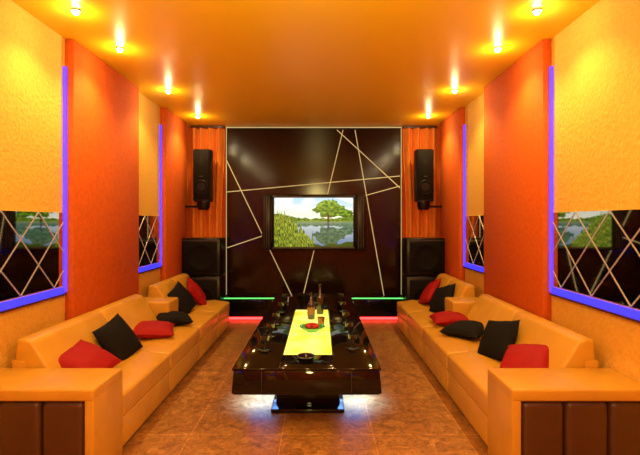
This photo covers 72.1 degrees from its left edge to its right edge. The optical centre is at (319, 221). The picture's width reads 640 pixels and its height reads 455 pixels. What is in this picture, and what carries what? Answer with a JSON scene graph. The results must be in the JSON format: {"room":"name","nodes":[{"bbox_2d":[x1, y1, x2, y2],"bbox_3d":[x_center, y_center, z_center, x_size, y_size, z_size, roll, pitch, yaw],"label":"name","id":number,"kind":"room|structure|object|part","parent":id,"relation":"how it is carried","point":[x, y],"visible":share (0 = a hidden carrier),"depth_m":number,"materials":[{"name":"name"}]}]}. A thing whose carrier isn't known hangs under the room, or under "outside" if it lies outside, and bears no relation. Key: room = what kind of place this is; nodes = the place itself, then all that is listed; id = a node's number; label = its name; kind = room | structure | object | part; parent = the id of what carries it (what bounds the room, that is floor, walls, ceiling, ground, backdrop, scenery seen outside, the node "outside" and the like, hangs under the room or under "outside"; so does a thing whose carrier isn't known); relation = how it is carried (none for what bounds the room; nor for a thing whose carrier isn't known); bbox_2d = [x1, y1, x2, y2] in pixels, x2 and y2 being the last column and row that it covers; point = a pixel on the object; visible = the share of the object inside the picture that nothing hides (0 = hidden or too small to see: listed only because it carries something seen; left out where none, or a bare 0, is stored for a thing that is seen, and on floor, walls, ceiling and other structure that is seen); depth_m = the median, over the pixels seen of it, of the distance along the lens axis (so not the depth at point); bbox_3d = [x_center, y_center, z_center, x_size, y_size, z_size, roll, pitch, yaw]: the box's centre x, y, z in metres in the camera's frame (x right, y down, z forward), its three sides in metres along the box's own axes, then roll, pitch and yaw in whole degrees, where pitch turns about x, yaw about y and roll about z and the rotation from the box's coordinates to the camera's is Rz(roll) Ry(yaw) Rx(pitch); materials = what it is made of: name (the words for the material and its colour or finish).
{"room":"entertainment venue","nodes":[
{"label":"entertainment venue","id":0,"kind":"room"},
{"bbox_2d":[0,0,160,367],"bbox_3d":[-2.000,0.000,2.035,0.100,2.800,8.870,0,0,0],"label":"wall","id":1,"kind":"structure","parent":0,"point":[32,54],"depth_m":3.00,"materials":[{"name":"yellow paint"}]},
{"bbox_2d":[0,210,63,300],"bbox_3d":[-1.941,0.205,2.505,0.012,0.554,1.634,0,0,0],"label":"wall mirror","id":2,"kind":"object","parent":1,"relation":"attached to","point":[31,243],"visible":1,"depth_m":2.95,"materials":[{"name":"grey mirror"}]},
{"bbox_2d":[0,66,66,313],"bbox_3d":[-1.929,-0.316,2.505,0.037,1.728,1.702,0,0,0],"label":"strip light","id":3,"kind":"object","parent":1,"relation":"attached to","point":[10,305],"visible":1,"depth_m":3.33,"materials":[{"name":"blue plastic"}]},
{"bbox_2d":[65,39,138,320],"bbox_3d":[-1.915,0.000,3.965,0.069,2.796,1.210,0,0,0],"label":"wall panel","id":4,"kind":"object","parent":1,"relation":"attached to","point":[103,104],"visible":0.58,"depth_m":3.73,"materials":[{"name":"paint"}]},
{"bbox_2d":[139,215,159,266],"bbox_3d":[-1.941,0.205,4.970,0.012,0.554,0.724,0,0,0],"label":"wall mirror","id":5,"kind":"object","parent":1,"relation":"attached to","point":[149,226],"visible":0.69,"depth_m":5.00,"materials":[{"name":"grey mirror"}]},
{"bbox_2d":[139,125,161,273],"bbox_3d":[-1.929,-0.316,4.970,0.037,1.728,0.792,0,0,0],"label":"strip light","id":6,"kind":"object","parent":1,"relation":"attached to","point":[157,265],"visible":0.57,"depth_m":5.34,"materials":[{"name":"blue plastic"}]},
{"bbox_2d":[160,108,186,280],"bbox_3d":[-1.915,0.000,5.795,0.069,2.796,0.850,0,0,0],"label":"wall panel","id":7,"kind":"object","parent":1,"relation":"attached to","point":[174,129],"visible":0.58,"depth_m":5.65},
{"bbox_2d":[185,149,212,209],"bbox_3d":[-1.685,-0.585,6.141,0.385,0.830,0.258,0,0,0],"label":"loudspeaker","id":8,"kind":"object","parent":7,"relation":"attached to","point":[202,158],"visible":1,"depth_m":6.02,"materials":[{"name":"black paint"}]},
{"bbox_3d":[-1.751,-0.215,6.145,0.252,0.030,0.030,0,0,0],"label":"bracket arm","id":9,"kind":"part","parent":8,"relation":"part of","materials":[{"name":"black paint"}]},
{"bbox_2d":[194,151,208,198],"bbox_3d":[-1.625,-0.640,6.025,0.210,0.660,0.014,0,0,0],"label":"grille","id":10,"kind":"object","parent":8,"relation":"attached to","point":[201,158],"depth_m":6.02,"materials":[{"name":"black"}]},
{"bbox_2d":[197,202,209,209],"bbox_3d":[-1.625,-0.225,6.140,0.180,0.110,0.180,0,0,0],"label":"bracket","id":11,"kind":"object","parent":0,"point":[200,205],"depth_m":6.07,"materials":[{"name":"metal"}]},
{"bbox_2d":[121,320,488,454],"bbox_3d":[-0.090,1.450,2.035,3.920,0.100,9.070,0,0,0],"label":"floor","id":12,"kind":"structure","parent":0,"point":[413,413],"depth_m":3.12,"materials":[{"name":"tile"}]},
{"bbox_2d":[0,273,228,454],"bbox_3d":[-1.562,1.041,4.083,0.745,0.718,3.547,0,0,0],"label":"sofa","id":13,"kind":"object","parent":12,"relation":"on","point":[47,408],"visible":0.7,"depth_m":2.67,"materials":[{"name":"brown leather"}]},
{"bbox_3d":[-1.832,1.095,4.255,0.084,0.510,3.170,0,0,0],"label":"rail","id":14,"kind":"part","parent":13,"relation":"part of","materials":[{"name":"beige leather"}]},
{"bbox_3d":[-1.562,0.912,2.485,0.745,0.065,0.350,0,0,0],"label":"arm","id":15,"kind":"part","parent":13,"relation":"part of","materials":[{"name":"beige leather"}]},
{"bbox_2d":[16,311,106,367],"bbox_3d":[-1.710,0.915,3.105,0.308,0.406,0.864,0,0,0],"label":"cushion","id":16,"kind":"object","parent":13,"relation":"on","point":[43,348],"depth_m":2.86,"materials":[{"name":"orange leather"}]},
{"bbox_2d":[58,339,121,367],"bbox_3d":[-1.550,0.930,2.930,0.292,0.220,0.353,0,0,6],"label":"throw pillow","id":17,"kind":"object","parent":13,"relation":"on","point":[84,354],"visible":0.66,"depth_m":2.90,"materials":[{"name":"red fabric"}]},
{"bbox_3d":[-1.215,1.165,2.486,0.050,0.470,0.348,0,0,0],"label":"arm","id":18,"kind":"part","parent":13,"relation":"part of","materials":[{"name":"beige leather"}]},
{"bbox_2d":[92,313,142,360],"bbox_3d":[-1.546,0.904,3.380,0.216,0.349,0.394,0,0,7],"label":"throw pillow","id":19,"kind":"object","parent":13,"relation":"on","point":[116,336],"visible":0.93,"depth_m":3.32,"materials":[{"name":"black fabric"}]},
{"bbox_2d":[93,294,157,340],"bbox_3d":[-1.710,0.915,3.955,0.308,0.406,0.804,0,0,0],"label":"cushion","id":20,"kind":"object","parent":13,"relation":"on","point":[134,309],"depth_m":3.96,"materials":[{"name":"orange leather"}]},
{"bbox_2d":[113,351,169,415],"bbox_3d":[-1.498,1.107,3.080,0.615,0.165,0.836,0,0,0],"label":"seat cushion","id":21,"kind":"object","parent":13,"relation":"on","point":[143,372],"depth_m":3.10,"materials":[{"name":"orange leather"}]},
{"bbox_2d":[133,321,173,338],"bbox_3d":[-1.510,0.971,3.980,0.369,0.129,0.371,0,0,-18],"label":"throw pillow","id":22,"kind":"object","parent":13,"relation":"on","point":[143,329],"visible":0.9,"depth_m":3.86,"materials":[{"name":"red fabric"}]},
{"bbox_2d":[148,279,176,296],"bbox_3d":[-1.710,0.900,5.030,0.309,0.436,0.574,0,0,0],"label":"cushion","id":23,"kind":"object","parent":13,"relation":"on","point":[162,288],"depth_m":4.83,"materials":[{"name":"orange leather"}]},
{"bbox_2d":[137,325,199,369],"bbox_3d":[-1.498,1.107,3.940,0.615,0.165,0.876,0,0,0],"label":"seat cushion","id":24,"kind":"object","parent":13,"relation":"on","point":[185,339],"depth_m":3.83,"materials":[{"name":"orange leather"}]},
{"bbox_2d":[156,311,192,325],"bbox_3d":[-1.470,0.965,4.420,0.338,0.125,0.341,0,0,-27],"label":"throw pillow","id":25,"kind":"object","parent":13,"relation":"on","point":[177,318],"visible":0.74,"depth_m":4.32,"materials":[{"name":"black fabric"}]},
{"bbox_2d":[167,281,195,313],"bbox_3d":[-1.569,0.886,5.020,0.219,0.401,0.444,0,0,5],"label":"throw pillow","id":26,"kind":"object","parent":13,"relation":"on","point":[186,303],"visible":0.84,"depth_m":4.96,"materials":[{"name":"black fabric"}]},
{"bbox_2d":[168,273,196,303],"bbox_3d":[-1.710,0.900,5.595,0.309,0.436,0.524,0,0,0],"label":"cushion","id":27,"kind":"object","parent":13,"relation":"on","point":[182,278],"depth_m":5.54,"materials":[{"name":"fabric"}]},
{"bbox_2d":[187,277,206,304],"bbox_3d":[-1.549,0.885,5.520,0.239,0.393,0.437,0,0,-20],"label":"throw pillow","id":28,"kind":"object","parent":13,"relation":"on","point":[193,288],"visible":0.96,"depth_m":5.41,"materials":[{"name":"red fabric"}]},
{"bbox_2d":[182,311,216,339],"bbox_3d":[-1.498,1.107,4.740,0.615,0.165,0.716,0,0,0],"label":"seat cushion","id":29,"kind":"object","parent":13,"relation":"on","point":[206,321],"depth_m":4.74,"materials":[{"name":"orange leather"}]},
{"bbox_2d":[191,300,228,322],"bbox_3d":[-1.498,1.107,5.450,0.615,0.165,0.696,0,0,0],"label":"seat cushion","id":30,"kind":"object","parent":13,"relation":"on","point":[221,308],"depth_m":5.40,"materials":[{"name":"orange leather"}]},
{"bbox_2d":[182,237,224,300],"bbox_3d":[-1.615,0.810,6.132,0.520,1.180,0.376,0,0,0],"label":"subwoofer","id":31,"kind":"object","parent":12,"relation":"on","point":[203,258],"visible":0.52,"depth_m":5.96,"materials":[{"name":"black paint"}]},
{"bbox_3d":[-1.615,0.250,5.967,0.500,0.010,0.010,0,0,0],"label":"trim","id":32,"kind":"part","parent":31,"relation":"part of","materials":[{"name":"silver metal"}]},
{"bbox_2d":[185,242,216,271],"bbox_3d":[-1.615,0.475,5.965,0.440,0.410,0.014,0,0,0],"label":"grille","id":33,"kind":"object","parent":31,"relation":"attached to","point":[199,256],"depth_m":5.96,"materials":[{"name":"black"}]},
{"bbox_2d":[193,280,216,299],"bbox_3d":[-1.615,1.070,5.965,0.440,0.560,0.014,0,0,0],"label":"grille","id":34,"kind":"object","parent":31,"relation":"attached to","point":[209,287],"depth_m":5.96,"materials":[{"name":"black"}]},
{"bbox_2d":[231,297,381,412],"bbox_3d":[-0.090,1.190,4.350,1.009,0.420,2.810,0,0,0],"label":"coffee table","id":35,"kind":"object","parent":12,"relation":"on","point":[319,385],"visible":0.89,"depth_m":3.23,"materials":[{"name":"black glass"}]},
{"bbox_2d":[258,334,271,351],"bbox_3d":[-0.420,0.922,3.350,0.104,0.115,0.104,0,0,0],"label":"goblet","id":36,"kind":"object","parent":35,"relation":"on","point":[264,338],"visible":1,"depth_m":3.33,"materials":[{"name":"clear glass"}]},
{"bbox_2d":[260,334,268,350],"bbox_3d":[-0.420,0.922,3.350,0.068,0.115,0.068,0,0,0],"label":"bowl","id":37,"kind":"object","parent":36,"relation":"on","point":[264,338],"depth_m":3.33,"materials":[{"name":"clear glass"}]},
{"bbox_2d":[267,323,276,337],"bbox_3d":[-0.420,0.922,3.750,0.104,0.115,0.104,0,0,0],"label":"goblet","id":38,"kind":"object","parent":35,"relation":"on","point":[270,326],"visible":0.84,"depth_m":3.73,"materials":[{"name":"clear glass"}]},
{"bbox_2d":[272,312,280,325],"bbox_3d":[-0.420,0.922,4.200,0.104,0.115,0.104,0,0,0],"label":"goblet","id":39,"kind":"object","parent":35,"relation":"on","point":[275,315],"visible":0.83,"depth_m":4.18,"materials":[{"name":"clear glass"}]},
{"bbox_2d":[277,302,285,313],"bbox_3d":[-0.420,0.922,4.750,0.104,0.115,0.104,0,0,0],"label":"goblet","id":40,"kind":"object","parent":35,"relation":"on","point":[280,304],"visible":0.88,"depth_m":4.73,"materials":[{"name":"clear glass"}]},
{"bbox_2d":[278,302,283,312],"bbox_3d":[-0.420,0.922,4.750,0.068,0.115,0.068,0,0,0],"label":"bowl","id":41,"kind":"object","parent":40,"relation":"on","point":[280,304],"depth_m":4.73,"materials":[{"name":"clear glass"}]},
{"bbox_2d":[282,293,288,303],"bbox_3d":[-0.420,0.922,5.300,0.104,0.115,0.104,0,0,0],"label":"goblet","id":42,"kind":"object","parent":35,"relation":"on","point":[284,295],"visible":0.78,"depth_m":5.28,"materials":[{"name":"clear glass"}]},
{"bbox_2d":[297,293,309,306],"bbox_3d":[-0.190,0.912,5.150,0.160,0.135,0.160,0,0,0],"label":"ice bucket","id":43,"kind":"object","parent":35,"relation":"on","point":[303,298],"visible":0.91,"depth_m":5.09,"materials":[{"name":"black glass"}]},
{"bbox_2d":[297,353,314,361],"bbox_3d":[-0.100,0.962,3.120,0.132,0.036,0.132,0,0,0],"label":"ashtray","id":44,"kind":"object","parent":35,"relation":"on","point":[302,357],"visible":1,"depth_m":3.10,"materials":[{"name":"black glass"}]},
{"bbox_3d":[-0.090,0.988,4.085,0.360,0.014,1.660,0,0,0],"label":"lit glass","id":45,"kind":"part","parent":35,"relation":"part of","materials":[{"name":"yellow"}]},
{"bbox_3d":[-0.090,1.385,4.350,0.540,0.030,2.260,0,0,0],"label":"plate","id":46,"kind":"part","parent":35,"relation":"part of","materials":[{"name":"black glass"}]},
{"bbox_2d":[307,292,314,319],"bbox_3d":[-0.090,0.845,4.450,0.078,0.270,0.078,0,0,0],"label":"liquor bottle","id":47,"kind":"object","parent":35,"relation":"on","point":[311,305],"visible":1,"depth_m":4.42,"materials":[{"name":"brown glass"}]},
{"bbox_2d":[299,322,324,331],"bbox_3d":[-0.070,0.940,3.950,0.230,0.079,0.230,0,0,0],"label":"dish","id":48,"kind":"object","parent":35,"relation":"on","point":[309,327],"visible":1,"depth_m":3.93,"materials":[{"name":"green"}]},
{"bbox_2d":[316,284,323,313],"bbox_3d":[0.000,0.825,4.700,0.076,0.310,0.076,0,0,0],"label":"liquor bottle","id":49,"kind":"object","parent":35,"relation":"on","point":[319,300],"visible":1,"depth_m":4.67,"materials":[{"name":"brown glass"}]},
{"bbox_2d":[317,317,324,324],"bbox_3d":[0.010,0.945,4.200,0.070,0.070,0.070,0,0,0],"label":"glass","id":50,"kind":"object","parent":35,"relation":"on","point":[320,319],"visible":0.8,"depth_m":4.17,"materials":[{"name":"brown"}]},
{"bbox_2d":[337,293,342,302],"bbox_3d":[0.250,0.922,5.340,0.104,0.115,0.104,0,0,0],"label":"goblet","id":51,"kind":"object","parent":35,"relation":"on","point":[340,295],"visible":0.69,"depth_m":5.32,"materials":[{"name":"clear glass"}]},
{"bbox_2d":[338,301,345,312],"bbox_3d":[0.250,0.922,4.790,0.104,0.115,0.104,0,0,0],"label":"goblet","id":52,"kind":"object","parent":35,"relation":"on","point":[342,303],"visible":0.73,"depth_m":4.77,"materials":[{"name":"clear glass"}]},
{"bbox_2d":[340,301,345,311],"bbox_3d":[0.250,0.922,4.790,0.068,0.115,0.068,0,0,0],"label":"bowl","id":53,"kind":"object","parent":52,"relation":"on","point":[342,303],"depth_m":4.77,"materials":[{"name":"clear glass"}]},
{"bbox_2d":[341,311,348,324],"bbox_3d":[0.250,0.922,4.240,0.104,0.115,0.104,0,0,0],"label":"goblet","id":54,"kind":"object","parent":35,"relation":"on","point":[345,314],"visible":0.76,"depth_m":4.22,"materials":[{"name":"clear glass"}]},
{"bbox_2d":[343,322,352,336],"bbox_3d":[0.250,0.922,3.790,0.104,0.115,0.104,0,0,0],"label":"goblet","id":55,"kind":"object","parent":35,"relation":"on","point":[348,325],"visible":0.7,"depth_m":3.77,"materials":[{"name":"clear glass"}]},
{"bbox_2d":[346,333,358,350],"bbox_3d":[0.250,0.922,3.390,0.104,0.115,0.104,0,0,0],"label":"goblet","id":56,"kind":"object","parent":35,"relation":"on","point":[352,337],"visible":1,"depth_m":3.38,"materials":[{"name":"clear glass"}]},
{"bbox_2d":[348,333,356,349],"bbox_3d":[0.250,0.922,3.390,0.068,0.115,0.068,0,0,0],"label":"bowl","id":57,"kind":"object","parent":56,"relation":"on","point":[352,337],"depth_m":3.37,"materials":[{"name":"clear glass"}]},
{"bbox_2d":[224,295,402,319],"bbox_3d":[-0.090,1.235,6.341,2.580,0.330,0.254,0,0,0],"label":"ledge","id":58,"kind":"object","parent":12,"relation":"on","point":[241,307],"visible":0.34,"depth_m":6.24,"materials":[{"name":"black glass"}]},
{"bbox_3d":[-0.090,1.079,6.344,2.580,0.018,0.248,0,0,0],"label":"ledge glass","id":59,"kind":"part","parent":58,"relation":"part of","materials":[{"name":"black"}]},
{"bbox_2d":[402,237,444,300],"bbox_3d":[1.435,0.810,6.132,0.520,1.180,0.376,0,0,0],"label":"subwoofer","id":60,"kind":"object","parent":12,"relation":"on","point":[423,258],"visible":0.62,"depth_m":5.96,"materials":[{"name":"black paint"}]},
{"bbox_2d":[410,280,433,299],"bbox_3d":[1.435,1.070,5.965,0.440,0.560,0.014,0,0,0],"label":"grille","id":61,"kind":"object","parent":60,"relation":"attached to","point":[417,287],"depth_m":5.96,"materials":[{"name":"black"}]},
{"bbox_3d":[1.435,0.250,5.967,0.500,0.010,0.010,0,0,0],"label":"trim","id":62,"kind":"part","parent":60,"relation":"part of","materials":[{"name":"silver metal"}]},
{"bbox_2d":[410,242,441,271],"bbox_3d":[1.435,0.475,5.965,0.440,0.410,0.014,0,0,0],"label":"grille","id":63,"kind":"object","parent":60,"relation":"attached to","point":[424,256],"depth_m":5.96,"materials":[{"name":"black"}]},
{"bbox_2d":[397,273,639,454],"bbox_3d":[1.383,1.041,4.083,0.745,0.718,3.547,0,0,0],"label":"sofa","id":64,"kind":"object","parent":12,"relation":"on","point":[572,406],"visible":0.73,"depth_m":2.56,"materials":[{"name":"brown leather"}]},
{"bbox_2d":[397,300,429,323],"bbox_3d":[1.317,1.107,5.450,0.615,0.165,0.696,0,0,0],"label":"seat cushion","id":65,"kind":"object","parent":64,"relation":"on","point":[403,307],"depth_m":5.40,"materials":[{"name":"orange leather"}]},
{"bbox_2d":[408,310,438,339],"bbox_3d":[1.317,1.107,4.740,0.615,0.165,0.716,0,0,0],"label":"seat cushion","id":66,"kind":"object","parent":64,"relation":"on","point":[417,320],"depth_m":4.72,"materials":[{"name":"orange leather"}]},
{"bbox_2d":[418,278,440,303],"bbox_3d":[1.369,0.885,5.520,0.239,0.391,0.435,0,0,-11],"label":"throw pillow","id":67,"kind":"object","parent":64,"relation":"on","point":[428,292],"visible":0.88,"depth_m":5.41,"materials":[{"name":"red fabric"}]},
{"bbox_2d":[429,283,455,312],"bbox_3d":[1.390,0.886,5.020,0.216,0.398,0.440,0,0,-21],"label":"throw pillow","id":68,"kind":"object","parent":64,"relation":"on","point":[438,299],"visible":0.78,"depth_m":4.95,"materials":[{"name":"black fabric"}]},
{"bbox_2d":[429,273,456,304],"bbox_3d":[1.530,0.900,5.595,0.309,0.436,0.524,0,0,0],"label":"cushion","id":69,"kind":"object","parent":64,"relation":"on","point":[445,279],"depth_m":5.52,"materials":[{"name":"fabric"}]},
{"bbox_2d":[429,311,468,325],"bbox_3d":[1.290,0.964,4.420,0.338,0.131,0.340,0,0,3],"label":"throw pillow","id":70,"kind":"object","parent":64,"relation":"on","point":[444,318],"visible":0.8,"depth_m":4.29,"materials":[{"name":"red fabric"}]},
{"bbox_2d":[422,325,479,369],"bbox_3d":[1.317,1.107,3.940,0.615,0.165,0.876,0,0,0],"label":"seat cushion","id":71,"kind":"object","parent":64,"relation":"on","point":[439,345],"depth_m":3.81,"materials":[{"name":"orange leather"}]},
{"bbox_2d":[438,320,483,338],"bbox_3d":[1.330,0.970,3.980,0.369,0.130,0.371,0,0,-42],"label":"throw pillow","id":72,"kind":"object","parent":64,"relation":"on","point":[465,329],"visible":0.88,"depth_m":3.89,"materials":[{"name":"black fabric"}]},
{"bbox_2d":[448,279,474,296],"bbox_3d":[1.530,0.900,5.030,0.309,0.436,0.574,0,0,0],"label":"cushion","id":73,"kind":"object","parent":64,"relation":"on","point":[462,289],"depth_m":4.81,"materials":[{"name":"orange leather"}]},
{"bbox_2d":[448,351,501,416],"bbox_3d":[1.317,1.107,3.080,0.615,0.165,0.836,0,0,0],"label":"seat cushion","id":74,"kind":"object","parent":64,"relation":"on","point":[468,370],"depth_m":3.12,"materials":[{"name":"orange leather"}]},
{"bbox_2d":[466,294,524,340],"bbox_3d":[1.530,0.915,3.955,0.308,0.406,0.804,0,0,0],"label":"cushion","id":75,"kind":"object","parent":64,"relation":"on","point":[487,307],"depth_m":3.94,"materials":[{"name":"orange leather"}]},
{"bbox_2d":[477,320,519,360],"bbox_3d":[1.365,0.904,3.380,0.212,0.350,0.398,0,0,-19],"label":"throw pillow","id":76,"kind":"object","parent":64,"relation":"on","point":[496,337],"visible":0.87,"depth_m":3.31,"materials":[{"name":"black fabric"}]},
{"bbox_3d":[1.035,1.165,2.486,0.050,0.470,0.348,0,0,0],"label":"arm","id":77,"kind":"part","parent":64,"relation":"part of","materials":[{"name":"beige leather"}]},
{"bbox_2d":[499,344,548,367],"bbox_3d":[1.370,0.930,2.930,0.291,0.221,0.353,0,0,-44],"label":"throw pillow","id":78,"kind":"object","parent":64,"relation":"on","point":[516,355],"visible":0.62,"depth_m":2.90,"materials":[{"name":"red fabric"}]},
{"bbox_2d":[512,311,594,367],"bbox_3d":[1.530,0.915,3.105,0.308,0.406,0.864,0,0,0],"label":"cushion","id":79,"kind":"object","parent":64,"relation":"on","point":[568,348],"depth_m":2.84,"materials":[{"name":"orange leather"}]},
{"bbox_3d":[1.383,0.912,2.485,0.745,0.065,0.350,0,0,0],"label":"arm","id":80,"kind":"part","parent":64,"relation":"part of","materials":[{"name":"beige leather"}]},
{"bbox_3d":[1.652,1.095,4.255,0.084,0.510,3.170,0,0,0],"label":"rail","id":81,"kind":"part","parent":64,"relation":"part of","materials":[{"name":"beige leather"}]},
{"bbox_2d":[11,0,599,126],"bbox_3d":[-0.090,-1.450,2.035,3.920,0.100,9.070,0,0,0],"label":"ceiling","id":82,"kind":"structure","parent":0,"point":[225,63],"depth_m":3.55,"materials":[{"name":"orange paint"}]},
{"bbox_2d":[70,7,80,14],"bbox_3d":[-1.610,-1.383,2.900,0.066,0.034,0.066,0,0,0],"label":"recessed light","id":83,"kind":"object","parent":82,"relation":"in","point":[75,11],"depth_m":2.88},
{"bbox_2d":[115,46,123,51],"bbox_3d":[-1.610,-1.383,3.540,0.066,0.034,0.066,0,0,0],"label":"recessed light","id":84,"kind":"object","parent":82,"relation":"in","point":[119,49],"depth_m":3.52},
{"bbox_2d":[191,126,224,236],"bbox_3d":[-1.633,-0.007,6.396,0.485,2.775,0.118,0,0,0],"label":"curtain","id":85,"kind":"object","parent":82,"relation":"hanging from","point":[205,223],"visible":0.41,"depth_m":6.39,"materials":[{"name":"orange fabric"}]},
{"bbox_3d":[-1.633,-1.380,6.395,0.485,0.030,0.030,0,0,0],"label":"rail","id":86,"kind":"part","parent":85,"relation":"part of","materials":[{"name":"brown wood"}]},
{"bbox_2d":[403,126,436,236],"bbox_3d":[1.452,-0.007,6.396,0.485,2.775,0.118,0,0,0],"label":"curtain","id":87,"kind":"object","parent":82,"relation":"hanging from","point":[419,223],"visible":0.38,"depth_m":6.39,"materials":[{"name":"orange fabric"}]},
{"bbox_3d":[1.452,-1.380,6.395,0.485,0.030,0.030,0,0,0],"label":"rail","id":88,"kind":"part","parent":87,"relation":"part of","materials":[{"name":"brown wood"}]},
{"bbox_2d":[493,46,501,51],"bbox_3d":[1.430,-1.383,3.540,0.066,0.034,0.066,0,0,0],"label":"recessed light","id":89,"kind":"object","parent":82,"relation":"in","point":[497,49],"depth_m":3.52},
{"bbox_2d":[531,7,542,14],"bbox_3d":[1.430,-1.383,2.900,0.066,0.034,0.066,0,0,0],"label":"recessed light","id":90,"kind":"object","parent":82,"relation":"in","point":[536,11],"depth_m":2.88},
{"bbox_2d":[187,127,439,294],"bbox_3d":[-0.090,0.000,6.520,3.920,2.800,0.100,0,0,0],"label":"wall","id":91,"kind":"structure","parent":0,"point":[189,129],"depth_m":6.47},
{"bbox_2d":[226,126,401,294],"bbox_3d":[-0.090,-0.163,6.441,2.560,2.466,0.055,0,0,0],"label":"wall panel","id":92,"kind":"object","parent":91,"relation":"attached to","point":[258,157],"visible":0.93,"depth_m":6.42,"materials":[{"name":"black glass"}]},
{"bbox_2d":[226,128,226,294],"bbox_3d":[-1.365,-0.165,6.417,0.010,2.450,0.006,0,0,0],"label":"frame","id":93,"kind":"object","parent":92,"relation":"attached to","point":[226,128],"visible":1,"depth_m":6.42,"materials":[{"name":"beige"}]},
{"bbox_2d":[227,161,291,294],"bbox_3d":[-0.887,0.087,6.417,0.967,1.989,0.006,0,0,0],"label":"inlay","id":94,"kind":"object","parent":92,"relation":"attached to","point":[227,161],"visible":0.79,"depth_m":6.42,"materials":[{"name":"beige"}]},
{"bbox_2d":[227,176,398,191],"bbox_3d":[-0.099,-0.554,6.417,2.533,0.245,0.006,0,0,0],"label":"inlay","id":95,"kind":"object","parent":92,"relation":"attached to","point":[390,176],"visible":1,"depth_m":6.42,"materials":[{"name":"beige"}]},
{"bbox_2d":[262,194,365,249],"bbox_3d":[-0.090,0.005,6.356,1.490,0.800,0.127,0,0,0],"label":"television","id":96,"kind":"object","parent":92,"relation":"attached to","point":[289,221],"visible":1,"depth_m":6.30,"materials":[{"name":"black paint"}]},
{"bbox_3d":[-0.768,0.005,6.308,0.006,0.740,0.008,0,0,0],"label":"speaker trim","id":97,"kind":"part","parent":96,"relation":"part of","materials":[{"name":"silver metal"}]},
{"bbox_3d":[0.553,0.005,6.308,0.006,0.740,0.008,0,0,0],"label":"speaker trim","id":98,"kind":"part","parent":96,"relation":"part of","materials":[{"name":"black plastic"}]},
{"bbox_3d":[0.623,0.005,6.308,0.006,0.740,0.008,0,0,0],"label":"speaker trim","id":99,"kind":"part","parent":96,"relation":"part of","materials":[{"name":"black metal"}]},
{"bbox_3d":[-0.090,-1.380,6.417,2.560,0.018,0.006,0,0,0],"label":"frame","id":100,"kind":"part","parent":92,"relation":"part of","materials":[{"name":"beige"}]},
{"bbox_2d":[303,130,342,292],"bbox_3d":[0.044,-0.131,6.417,0.595,2.424,0.006,0,0,0],"label":"inlay","id":101,"kind":"object","parent":92,"relation":"attached to","point":[342,130],"visible":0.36,"depth_m":6.42,"materials":[{"name":"beige"}]},
{"bbox_2d":[337,130,399,187],"bbox_3d":[0.708,-0.919,6.417,0.927,0.855,0.006,0,0,0],"label":"inlay","id":102,"kind":"object","parent":92,"relation":"attached to","point":[337,130],"visible":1,"depth_m":6.42,"materials":[{"name":"beige"}]},
{"bbox_2d":[355,130,383,294],"bbox_3d":[0.722,-0.131,6.417,0.435,2.424,0.006,0,0,0],"label":"inlay","id":103,"kind":"object","parent":92,"relation":"attached to","point":[355,130],"visible":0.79,"depth_m":6.42,"materials":[{"name":"beige"}]},
{"bbox_2d":[401,128,401,294],"bbox_3d":[1.185,-0.165,6.417,0.010,2.450,0.006,0,0,0],"label":"frame","id":104,"kind":"object","parent":92,"relation":"attached to","point":[401,128],"visible":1,"depth_m":6.42,"materials":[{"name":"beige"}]},
{"bbox_2d":[417,202,429,209],"bbox_3d":[1.445,-0.225,6.140,0.180,0.110,0.180,0,0,0],"label":"bracket","id":105,"kind":"object","parent":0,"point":[420,205],"depth_m":6.07,"materials":[{"name":"black paint"}]},
{"bbox_2d":[465,0,639,382],"bbox_3d":[1.820,0.000,2.035,0.100,2.800,8.870,0,0,0],"label":"wall","id":106,"kind":"structure","parent":0,"point":[595,59],"depth_m":2.84,"materials":[{"name":"yellow paint"}]},
{"bbox_2d":[440,108,464,281],"bbox_3d":[1.734,0.000,5.795,0.069,2.796,0.850,0,0,0],"label":"wall panel","id":107,"kind":"object","parent":106,"relation":"attached to","point":[451,128],"visible":0.58,"depth_m":5.65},
{"bbox_2d":[414,149,441,209],"bbox_3d":[1.505,-0.585,6.141,0.385,0.830,0.258,0,0,0],"label":"loudspeaker","id":108,"kind":"object","parent":107,"relation":"attached to","point":[423,158],"visible":1,"depth_m":6.02,"materials":[{"name":"black paint"}]},
{"bbox_2d":[418,151,432,198],"bbox_3d":[1.445,-0.640,6.025,0.210,0.660,0.014,0,0,0],"label":"grille","id":109,"kind":"object","parent":108,"relation":"attached to","point":[425,158],"depth_m":6.02,"materials":[{"name":"black"}]},
{"bbox_3d":[1.571,-0.215,6.145,0.252,0.030,0.030,0,0,0],"label":"bracket arm","id":110,"kind":"part","parent":108,"relation":"part of","materials":[{"name":"black paint"}]},
{"bbox_2d":[463,125,483,273],"bbox_3d":[1.748,-0.316,4.970,0.037,1.728,0.792,0,0,0],"label":"strip light","id":111,"kind":"object","parent":106,"relation":"attached to","point":[479,269],"visible":0.57,"depth_m":5.34,"materials":[{"name":"blue plastic"}]},
{"bbox_2d":[465,215,483,266],"bbox_3d":[1.761,0.205,4.970,0.012,0.554,0.724,0,0,0],"label":"wall mirror","id":112,"kind":"object","parent":106,"relation":"attached to","point":[474,225],"visible":0.69,"depth_m":5.01,"materials":[{"name":"grey mirror"}]},
{"bbox_2d":[484,39,550,320],"bbox_3d":[1.734,0.000,3.965,0.069,2.796,1.210,0,0,0],"label":"wall panel","id":113,"kind":"object","parent":106,"relation":"attached to","point":[516,102],"visible":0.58,"depth_m":3.73,"materials":[{"name":"paint"}]},
{"bbox_2d":[549,66,639,322],"bbox_3d":[1.748,-0.316,2.505,0.037,1.728,1.702,0,0,0],"label":"strip light","id":114,"kind":"object","parent":106,"relation":"attached to","point":[617,310],"visible":1,"depth_m":3.29,"materials":[{"name":"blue plastic"}]},
{"bbox_2d":[552,209,639,308],"bbox_3d":[1.761,0.205,2.505,0.012,0.554,1.634,0,0,0],"label":"wall mirror","id":115,"kind":"object","parent":106,"relation":"attached to","point":[596,253],"visible":1,"depth_m":2.76,"materials":[{"name":"grey mirror"}]}
]}

